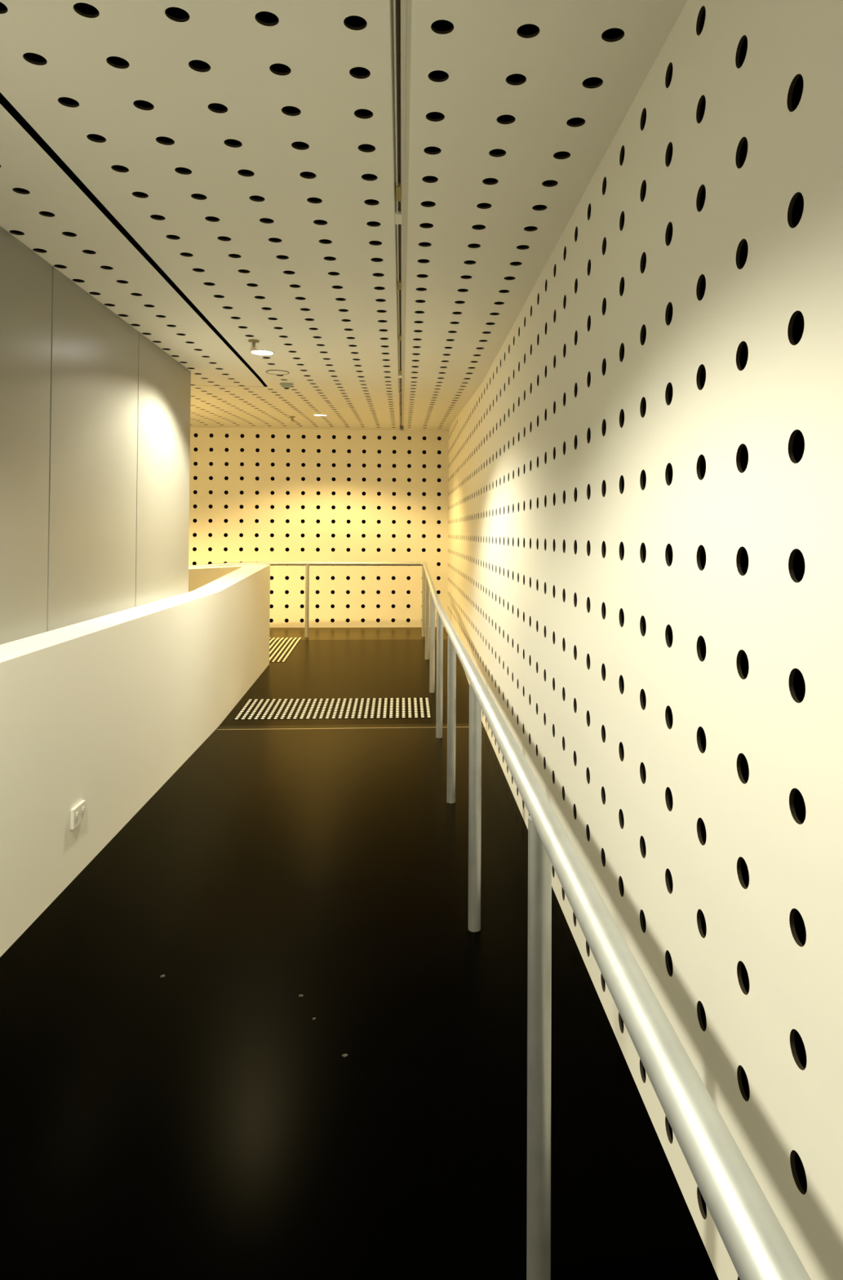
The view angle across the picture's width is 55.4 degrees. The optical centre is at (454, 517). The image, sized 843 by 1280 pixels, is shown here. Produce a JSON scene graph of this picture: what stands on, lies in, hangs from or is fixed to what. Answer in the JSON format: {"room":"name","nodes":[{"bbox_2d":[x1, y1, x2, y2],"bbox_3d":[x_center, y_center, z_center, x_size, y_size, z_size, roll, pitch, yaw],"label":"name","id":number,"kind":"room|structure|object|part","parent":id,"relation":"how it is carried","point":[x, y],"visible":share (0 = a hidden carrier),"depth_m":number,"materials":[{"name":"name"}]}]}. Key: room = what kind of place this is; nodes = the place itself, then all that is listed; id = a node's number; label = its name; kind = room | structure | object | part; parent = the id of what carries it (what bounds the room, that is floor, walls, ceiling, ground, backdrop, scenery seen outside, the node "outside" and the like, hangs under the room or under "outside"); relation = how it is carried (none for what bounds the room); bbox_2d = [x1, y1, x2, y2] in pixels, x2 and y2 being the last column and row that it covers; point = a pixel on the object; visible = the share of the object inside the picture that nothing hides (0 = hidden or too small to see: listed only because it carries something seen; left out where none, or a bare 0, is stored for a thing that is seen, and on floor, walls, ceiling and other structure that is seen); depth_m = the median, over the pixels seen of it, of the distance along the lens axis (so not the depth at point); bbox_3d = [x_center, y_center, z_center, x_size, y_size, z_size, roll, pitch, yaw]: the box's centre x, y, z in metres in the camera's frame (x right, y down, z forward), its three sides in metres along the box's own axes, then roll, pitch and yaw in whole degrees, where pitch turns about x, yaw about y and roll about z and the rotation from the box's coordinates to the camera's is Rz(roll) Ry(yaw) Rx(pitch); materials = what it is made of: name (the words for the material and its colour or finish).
{"room":"indoor ramp corridor","nodes":[
{"label":"indoor ramp corridor","id":0,"kind":"room"},
{"bbox_2d":[0,226,191,644],"bbox_3d":[-1.802,0.169,0.856,0.180,2.822,10.752,0,-1,-4],"label":"wall","id":1,"kind":"structure","parent":0,"point":[95,415],"depth_m":4.09,"materials":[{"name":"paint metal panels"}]},
{"bbox_2d":[0,564,270,956],"bbox_3d":[-2.448,0.987,1.994,1.790,1.222,13.140,0,-1,-4],"label":"wall","id":2,"kind":"structure","parent":0,"point":[103,712],"depth_m":3.90,"materials":[{"name":"white paint"}]},
{"bbox_2d":[70,800,85,829],"bbox_3d":[-1.667,1.316,3.549,0.020,0.086,0.132,0,-1,-4],"label":"power outlet","id":3,"kind":"object","parent":2,"relation":"attached to","point":[77,815],"visible":1,"depth_m":3.53,"materials":[{"name":"white plastic"}]},
{"bbox_2d":[188,425,448,627],"bbox_3d":[-2.426,0.234,11.356,4.660,3.130,0.080,0,-1,-4],"label":"wall","id":4,"kind":"structure","parent":0,"point":[256,495],"depth_m":11.37,"materials":[{"name":"white"}]},
{"bbox_2d":[0,0,688,431],"bbox_3d":[-1.892,-1.341,3.435,4.660,0.294,15.854,0,-1,-4],"label":"ceiling","id":5,"kind":"structure","parent":0,"point":[217,175],"depth_m":2.77,"materials":[{"name":"white"}]},
{"bbox_2d":[248,339,259,350],"bbox_3d":[-1.315,-1.126,5.237,0.072,0.058,0.072,0,-1,-4],"label":"sprinkler head","id":6,"kind":"object","parent":5,"relation":"attached to","point":[253,341],"visible":1,"depth_m":5.23},
{"bbox_2d":[249,349,275,355],"bbox_3d":[-1.342,-1.150,5.578,0.171,0.010,0.171,0,-1,-4],"label":"recessed light","id":7,"kind":"object","parent":5,"relation":"in","point":[259,352],"visible":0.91,"depth_m":5.57,"materials":[{"name":"white plastic"}]},
{"bbox_2d":[251,350,272,355],"bbox_3d":[-1.342,-1.152,5.578,0.146,0.007,0.146,0,-1,-4],"label":"diffuser","id":8,"kind":"object","parent":7,"relation":"attached to","point":[254,352],"depth_m":5.57,"materials":[{"name":"white plastic"}]},
{"bbox_2d":[266,369,288,374],"bbox_3d":[-1.387,-1.136,6.269,0.178,0.008,0.178,0,-1,-4],"label":"ceiling plate","id":9,"kind":"object","parent":5,"relation":"attached to","point":[270,371],"visible":1,"depth_m":6.27,"materials":[{"name":"white"}]},
{"bbox_2d":[280,382,293,389],"bbox_3d":[-1.438,-1.122,6.843,0.116,0.054,0.116,0,-1,-8],"label":"smoke detector","id":10,"kind":"object","parent":5,"relation":"attached to","point":[286,385],"visible":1,"depth_m":6.81,"materials":[{"name":"grey plastic"}]},
{"bbox_2d":[389,0,412,426],"bbox_3d":[-0.229,-1.305,3.418,0.053,0.252,15.200,0,-1,-4],"label":"track","id":11,"kind":"object","parent":5,"relation":"attached to","point":[400,11],"visible":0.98,"depth_m":2.61,"materials":[{"name":"beige"}]},
{"bbox_2d":[0,626,719,1279],"bbox_3d":[-1.867,1.596,3.381,4.740,0.385,15.854,0,-1,-4],"label":"floor","id":12,"kind":"structure","parent":0,"point":[197,1121],"depth_m":2.42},
{"bbox_2d":[269,637,302,662],"bbox_3d":[-2.217,1.549,9.437,0.648,0.075,1.508,0,-1,-4],"label":"tactile strip","id":13,"kind":"object","parent":12,"relation":"on","point":[280,648],"visible":0.44,"depth_m":9.49,"materials":[{"name":"white"}]},
{"bbox_2d":[233,697,431,719],"bbox_3d":[-1.014,1.633,6.863,1.614,0.040,0.638,0,-1,-4],"label":"tactile strip","id":14,"kind":"object","parent":12,"relation":"on","point":[369,708],"visible":1,"depth_m":6.83,"materials":[{"name":"white"}]},
{"bbox_2d":[217,726,484,729],"bbox_3d":[-0.806,1.651,6.270,2.080,0.005,0.016,0,-1,-4],"label":"trim","id":15,"kind":"structure","parent":12,"relation":"on","point":[442,726],"depth_m":6.25,"materials":[{"name":"gold metal"}]},
{"bbox_2d":[188,561,811,1279],"bbox_3d":[-1.743,1.038,4.403,3.520,1.161,11.855,0,-1,-4],"label":"handrail","id":16,"kind":"object","parent":12,"relation":"on","point":[757,1246],"visible":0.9,"depth_m":1.47,"materials":[{"name":"metal"}]},
{"bbox_3d":[-1.901,1.076,10.308,0.049,0.942,0.049,0,-1,-4],"label":"post","id":17,"kind":"part","parent":16,"relation":"part of","materials":[{"name":"metal"}]},
{"bbox_3d":[-0.404,1.085,10.407,0.049,0.942,0.049,0,-1,-4],"label":"post","id":18,"kind":"part","parent":16,"relation":"part of","materials":[{"name":"metal"}]},
{"bbox_3d":[-0.307,1.117,8.940,0.049,0.942,0.049,0,-1,-4],"label":"post","id":19,"kind":"part","parent":16,"relation":"part of","materials":[{"name":"metal"}]},
{"bbox_3d":[-0.210,1.161,7.458,0.049,0.947,0.049,0,-1,-4],"label":"post","id":20,"kind":"part","parent":16,"relation":"part of","materials":[{"name":"metal"}]},
{"bbox_3d":[-0.115,1.182,6.014,0.049,0.952,0.049,0,-1,-4],"label":"post","id":21,"kind":"part","parent":16,"relation":"part of","materials":[{"name":"metal"}]},
{"bbox_3d":[-0.019,1.154,4.574,0.049,0.952,0.049,0,-1,-4],"label":"post","id":22,"kind":"part","parent":16,"relation":"part of","materials":[{"name":"metal"}]},
{"bbox_3d":[0.078,1.127,3.111,0.049,0.952,0.049,0,-1,-4],"label":"post","id":23,"kind":"part","parent":16,"relation":"part of","materials":[{"name":"metal"}]},
{"bbox_3d":[0.174,1.099,1.655,0.049,0.952,0.049,0,-1,-4],"label":"post","id":24,"kind":"part","parent":16,"relation":"part of","materials":[{"name":"metal"}]},
{"bbox_2d":[447,0,842,1279],"bbox_3d":[0.466,0.098,3.564,0.080,3.130,15.854,0,-1,-4],"label":"wall","id":25,"kind":"structure","parent":0,"point":[646,472],"depth_m":1.76,"materials":[{"name":"white"}]}
]}

